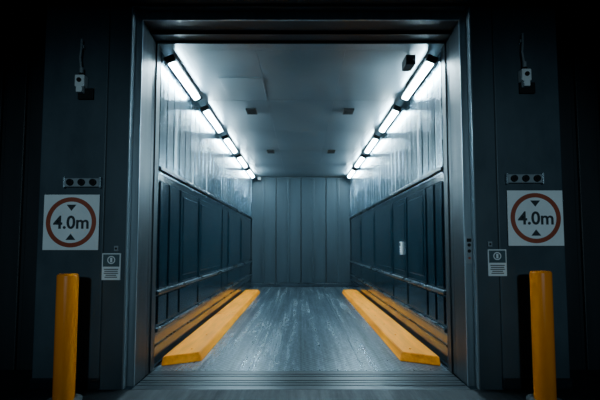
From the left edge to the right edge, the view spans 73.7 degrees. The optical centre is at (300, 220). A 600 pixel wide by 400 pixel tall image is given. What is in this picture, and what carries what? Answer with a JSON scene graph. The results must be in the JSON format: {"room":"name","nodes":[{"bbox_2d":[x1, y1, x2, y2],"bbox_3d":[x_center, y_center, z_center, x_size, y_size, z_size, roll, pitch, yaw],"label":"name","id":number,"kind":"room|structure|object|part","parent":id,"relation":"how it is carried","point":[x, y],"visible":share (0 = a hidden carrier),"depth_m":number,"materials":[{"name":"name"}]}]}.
{"room":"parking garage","nodes":[
{"label":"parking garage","id":0,"kind":"room"},
{"bbox_2d":[0,3,46,369],"bbox_3d":[-4.810,-0.676,5.331,4.620,5.200,0.140,0,-4,0],"label":"wall","id":1,"kind":"structure","parent":0,"point":[22,25],"depth_m":5.27,"materials":[{"name":"black metal"}]},
{"bbox_2d":[154,52,251,367],"bbox_3d":[-1.945,0.120,10.392,0.150,4.230,10.240,0,-4,0],"label":"wall","id":2,"kind":"structure","parent":0,"point":[204,211],"depth_m":7.07,"materials":[{"name":"metal"}]},
{"bbox_2d":[0,370,599,399],"bbox_3d":[0.000,1.593,-1.801,18.000,0.200,14.200,0,-4,0],"label":"ground","id":3,"kind":"structure","parent":0,"point":[14,384],"depth_m":4.35,"materials":[{"name":"concrete"}]},
{"bbox_2d":[47,273,81,399],"bbox_3d":[-2.430,1.205,4.134,0.340,1.300,0.340,0,-4,0],"label":"bollard","id":4,"kind":"object","parent":3,"relation":"on","point":[67,284],"visible":1,"depth_m":4.06,"materials":[{"name":"metal"}]},
{"bbox_2d":[29,3,110,389],"bbox_3d":[-2.625,-0.551,4.908,0.770,4.900,0.670,0,-4,0],"label":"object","id":5,"kind":"structure","parent":3,"relation":"on","point":[74,131],"depth_m":4.61,"materials":[{"name":"paint"}]},
{"bbox_2d":[42,195,99,249],"bbox_3d":[-2.605,0.020,4.542,0.630,0.630,0.028,0,-4,0],"label":"sign","id":6,"kind":"object","parent":5,"relation":"attached to","point":[70,222],"visible":1,"depth_m":4.53,"materials":[{"name":"grey plastic"}]},
{"bbox_2d":[62,177,101,187],"bbox_3d":[-2.490,-0.433,4.546,0.430,0.120,0.074,0,-4,0],"label":"bar","id":7,"kind":"object","parent":5,"relation":"attached to","point":[67,182],"visible":1,"depth_m":4.54,"materials":[{"name":"grey plastic"}]},
{"bbox_2d":[75,39,93,99],"bbox_3d":[-2.493,-1.752,4.610,0.185,0.700,0.108,0,-4,0],"label":"sensor","id":8,"kind":"object","parent":5,"relation":"attached to","point":[81,81],"visible":1,"depth_m":4.61,"materials":[{"name":"grey plastic"}]},
{"bbox_2d":[0,0,599,2],"bbox_3d":[0.000,-2.964,5.015,14.000,0.870,0.950,0,-4,0],"label":"header beam","id":9,"kind":"structure","parent":5,"relation":"on","point":[1,1],"depth_m":4.66,"materials":[{"name":"black metal"}]},
{"bbox_2d":[100,3,501,388],"bbox_3d":[0.000,-0.549,4.940,4.480,4.900,0.715,0,-4,0],"label":"door frame","id":10,"kind":"structure","parent":9,"relation":"attached to","point":[136,29],"depth_m":4.71,"materials":[{"name":"grey metal"}]},
{"bbox_2d":[102,253,120,279],"bbox_3d":[-2.140,0.521,4.515,0.210,0.300,0.020,0,-4,0],"label":"notice sign","id":11,"kind":"object","parent":10,"relation":"attached to","point":[111,262],"visible":1,"depth_m":4.51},
{"bbox_3d":[1.940,0.342,4.615,0.072,0.320,0.024,0,-4,0],"label":"call button panel","id":12,"kind":"part","parent":10,"relation":"part of","materials":[{"name":"grey metal"}]},
{"bbox_2d":[131,371,470,389],"bbox_3d":[0.000,1.969,4.759,3.780,0.150,0.650,0,-4,0],"label":"door sill","id":13,"kind":"object","parent":3,"relation":"on","point":[156,380],"depth_m":4.74,"materials":[{"name":"grey metal"}]},
{"bbox_2d":[491,3,572,389],"bbox_3d":[2.625,-0.551,4.908,0.770,4.900,0.670,0,-4,0],"label":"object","id":14,"kind":"structure","parent":3,"relation":"on","point":[527,126],"depth_m":4.61,"materials":[{"name":"paint"}]},
{"bbox_2d":[487,249,506,275],"bbox_3d":[2.215,0.477,4.518,0.210,0.300,0.020,0,-4,0],"label":"notice sign","id":15,"kind":"object","parent":14,"relation":"attached to","point":[496,258],"visible":1,"depth_m":4.51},
{"bbox_2d":[505,173,544,183],"bbox_3d":[2.550,-0.478,4.549,0.430,0.120,0.074,0,-4,0],"label":"bar","id":16,"kind":"object","parent":14,"relation":"attached to","point":[509,178],"visible":1,"depth_m":4.54,"materials":[{"name":"grey plastic"}]},
{"bbox_2d":[518,33,534,93],"bbox_3d":[2.618,-1.822,4.614,0.185,0.700,0.108,0,-4,0],"label":"sensor","id":17,"kind":"object","parent":14,"relation":"attached to","point":[524,75],"visible":1,"depth_m":4.62,"materials":[{"name":"grey plastic"}]},
{"bbox_2d":[507,190,563,245],"bbox_3d":[2.660,-0.028,4.544,0.630,0.630,0.028,0,-4,0],"label":"sign","id":18,"kind":"object","parent":14,"relation":"attached to","point":[535,217],"visible":1,"depth_m":4.53,"materials":[{"name":"grey plastic"}]},
{"bbox_2d":[526,270,561,399],"bbox_3d":[2.500,1.190,4.135,0.340,1.330,0.340,0,-4,0],"label":"bollard","id":19,"kind":"object","parent":3,"relation":"on","point":[541,286],"visible":1,"depth_m":4.06,"materials":[{"name":"metal"}]},
{"bbox_2d":[158,41,443,176],"bbox_3d":[0.000,-2.051,10.440,4.040,0.130,10.410,0,-4,0],"label":"ceiling","id":20,"kind":"structure","parent":0,"point":[299,91],"depth_m":6.91,"materials":[{"name":"grey metal"}]},
{"bbox_2d":[163,54,201,101],"bbox_3d":[-1.790,-2.174,6.174,0.165,0.165,1.480,0,-4,0],"label":"strip light","id":21,"kind":"object","parent":20,"relation":"attached to","point":[171,61],"visible":1,"depth_m":5.97,"materials":[{"name":"white plastic"}]},
{"bbox_2d":[169,61,199,99],"bbox_3d":[-1.784,-2.141,6.172,0.101,0.079,1.370,0,-3,0],"label":"diffuser","id":22,"kind":"object","parent":21,"relation":"attached to","point":[175,66],"depth_m":6.08,"materials":[{"name":"white plastic"}]},
{"bbox_2d":[200,105,223,133],"bbox_3d":[-1.790,-2.053,8.150,0.165,0.165,1.480,0,-4,0],"label":"strip light","id":23,"kind":"object","parent":20,"relation":"attached to","point":[205,109],"visible":1,"depth_m":7.97,"materials":[{"name":"white plastic"}]},
{"bbox_2d":[204,110,221,131],"bbox_3d":[-1.784,-2.021,8.149,0.101,0.079,1.370,0,-3,0],"label":"diffuser","id":24,"kind":"object","parent":23,"relation":"attached to","point":[210,116],"depth_m":8.08,"materials":[{"name":"white plastic"}]},
{"bbox_2d":[222,135,237,153],"bbox_3d":[-1.790,-1.931,10.147,0.165,0.165,1.480,0,-4,0],"label":"strip light","id":25,"kind":"object","parent":20,"relation":"attached to","point":[227,140],"visible":1,"depth_m":9.96,"materials":[{"name":"white plastic"}]},
{"bbox_2d":[224,139,236,152],"bbox_3d":[-1.784,-1.899,10.145,0.101,0.079,1.370,0,-3,0],"label":"diffuser","id":26,"kind":"object","parent":25,"relation":"attached to","point":[229,143],"depth_m":10.13,"materials":[{"name":"white plastic"}]},
{"bbox_2d":[236,154,247,167],"bbox_3d":[-1.790,-1.808,12.143,0.165,0.165,1.480,0,-4,0],"label":"strip light","id":27,"kind":"object","parent":20,"relation":"attached to","point":[239,157],"visible":1,"depth_m":11.94,"materials":[{"name":"white plastic"}]},
{"bbox_2d":[238,157,246,167],"bbox_3d":[-1.784,-1.776,12.141,0.101,0.079,1.370,0,-3,0],"label":"diffuser","id":28,"kind":"object","parent":27,"relation":"attached to","point":[241,160],"depth_m":12.15,"materials":[{"name":"white plastic"}]},
{"bbox_2d":[245,168,254,178],"bbox_3d":[-1.790,-1.686,14.139,0.165,0.165,1.480,0,-4,0],"label":"strip light","id":29,"kind":"object","parent":20,"relation":"attached to","point":[248,170],"visible":1,"depth_m":13.99,"materials":[{"name":"white plastic"}]},
{"bbox_2d":[245,108,256,114],"bbox_3d":[-0.970,-2.135,7.845,0.200,0.040,0.280,0,-4,0],"label":"ceiling vent","id":30,"kind":"object","parent":20,"relation":"attached to","point":[250,111],"depth_m":7.78,"materials":[{"name":"black metal"}]},
{"bbox_2d":[343,108,353,114],"bbox_3d":[0.930,-2.135,7.845,0.200,0.040,0.280,0,-4,0],"label":"ceiling vent","id":31,"kind":"object","parent":20,"relation":"attached to","point":[347,111],"depth_m":7.78,"materials":[{"name":"black metal"}]},
{"bbox_2d":[347,168,356,178],"bbox_3d":[1.790,-1.686,14.139,0.165,0.165,1.480,0,-4,0],"label":"strip light","id":32,"kind":"object","parent":20,"relation":"attached to","point":[353,170],"visible":1,"depth_m":13.99,"materials":[{"name":"white plastic"}]},
{"bbox_2d":[354,154,365,167],"bbox_3d":[1.790,-1.808,12.143,0.165,0.165,1.480,0,-4,0],"label":"strip light","id":33,"kind":"object","parent":20,"relation":"attached to","point":[362,157],"visible":1,"depth_m":11.94,"materials":[{"name":"white plastic"}]},
{"bbox_2d":[355,157,363,167],"bbox_3d":[1.784,-1.776,12.141,0.101,0.079,1.370,0,-3,0],"label":"diffuser","id":34,"kind":"object","parent":33,"relation":"attached to","point":[360,160],"depth_m":12.15,"materials":[{"name":"white plastic"}]},
{"bbox_2d":[364,135,379,153],"bbox_3d":[1.790,-1.931,10.147,0.165,0.165,1.480,0,-4,0],"label":"strip light","id":35,"kind":"object","parent":20,"relation":"attached to","point":[375,138],"visible":1,"depth_m":9.96,"materials":[{"name":"white plastic"}]},
{"bbox_2d":[365,139,377,152],"bbox_3d":[1.784,-1.899,10.145,0.101,0.079,1.370,0,-3,0],"label":"diffuser","id":36,"kind":"object","parent":35,"relation":"attached to","point":[372,143],"depth_m":10.13,"materials":[{"name":"white plastic"}]},
{"bbox_2d":[378,105,401,133],"bbox_3d":[1.790,-2.053,8.150,0.165,0.165,1.480,0,-4,0],"label":"strip light","id":37,"kind":"object","parent":20,"relation":"attached to","point":[396,109],"visible":1,"depth_m":7.97,"materials":[{"name":"white plastic"}]},
{"bbox_2d":[380,110,397,131],"bbox_3d":[1.784,-2.021,8.149,0.101,0.079,1.370,0,-3,0],"label":"diffuser","id":38,"kind":"object","parent":37,"relation":"attached to","point":[391,116],"depth_m":8.08,"materials":[{"name":"white plastic"}]},
{"bbox_2d":[402,55,415,70],"bbox_3d":[1.500,-2.209,5.565,0.140,0.170,0.260,0,-4,0],"label":"ceiling camera","id":39,"kind":"object","parent":20,"relation":"attached to","point":[409,61],"depth_m":5.46,"materials":[{"name":"black plastic"}]},
{"bbox_2d":[400,54,438,101],"bbox_3d":[1.790,-2.174,6.174,0.165,0.165,1.480,0,-4,0],"label":"strip light","id":40,"kind":"object","parent":20,"relation":"attached to","point":[430,61],"visible":1,"depth_m":5.97,"materials":[{"name":"white plastic"}]},
{"bbox_2d":[402,61,432,99],"bbox_3d":[1.784,-2.141,6.172,0.101,0.079,1.370,0,-3,0],"label":"diffuser","id":41,"kind":"object","parent":40,"relation":"attached to","point":[426,66],"depth_m":6.08,"materials":[{"name":"white plastic"}]},
{"bbox_2d":[142,287,459,379],"bbox_3d":[0.000,2.304,10.228,4.040,0.150,10.300,0,-4,0],"label":"floor","id":42,"kind":"structure","parent":0,"point":[283,328],"depth_m":6.78,"materials":[{"name":"metal"}]},
{"bbox_2d":[161,290,259,365],"bbox_3d":[-1.610,2.114,9.329,0.481,0.120,8.083,0,-4,0],"label":"kerb","id":43,"kind":"object","parent":42,"relation":"on","point":[197,345],"visible":1,"depth_m":6.74,"materials":[{"name":"yellow paint"}]},
{"bbox_2d":[342,290,440,365],"bbox_3d":[1.610,2.114,9.329,0.481,0.120,8.083,0,-4,0],"label":"kerb","id":44,"kind":"object","parent":42,"relation":"on","point":[404,345],"visible":1,"depth_m":6.74,"materials":[{"name":"yellow paint"}]},
{"bbox_2d":[251,177,350,286],"bbox_3d":[0.000,0.427,15.410,3.840,4.230,0.185,0,-4,0],"label":"wall","id":45,"kind":"structure","parent":0,"point":[301,226],"depth_m":15.35,"materials":[{"name":"metal"}]},
{"bbox_2d":[350,52,447,367],"bbox_3d":[1.945,0.120,10.392,0.150,4.230,10.240,0,-4,0],"label":"wall","id":46,"kind":"structure","parent":0,"point":[397,192],"depth_m":7.13,"materials":[{"name":"metal"}]},
{"bbox_2d":[399,242,402,254],"bbox_3d":[1.861,0.516,7.457,0.042,0.240,0.110,0,-4,0],"label":"control panel","id":47,"kind":"object","parent":46,"relation":"attached to","point":[400,243],"visible":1,"depth_m":7.41,"materials":[{"name":"white plastic"}]},
{"bbox_2d":[555,3,599,369],"bbox_3d":[4.810,-0.676,5.331,4.620,5.200,0.140,0,-4,0],"label":"wall","id":48,"kind":"structure","parent":0,"point":[577,24],"depth_m":5.26,"materials":[{"name":"black metal"}]}
]}

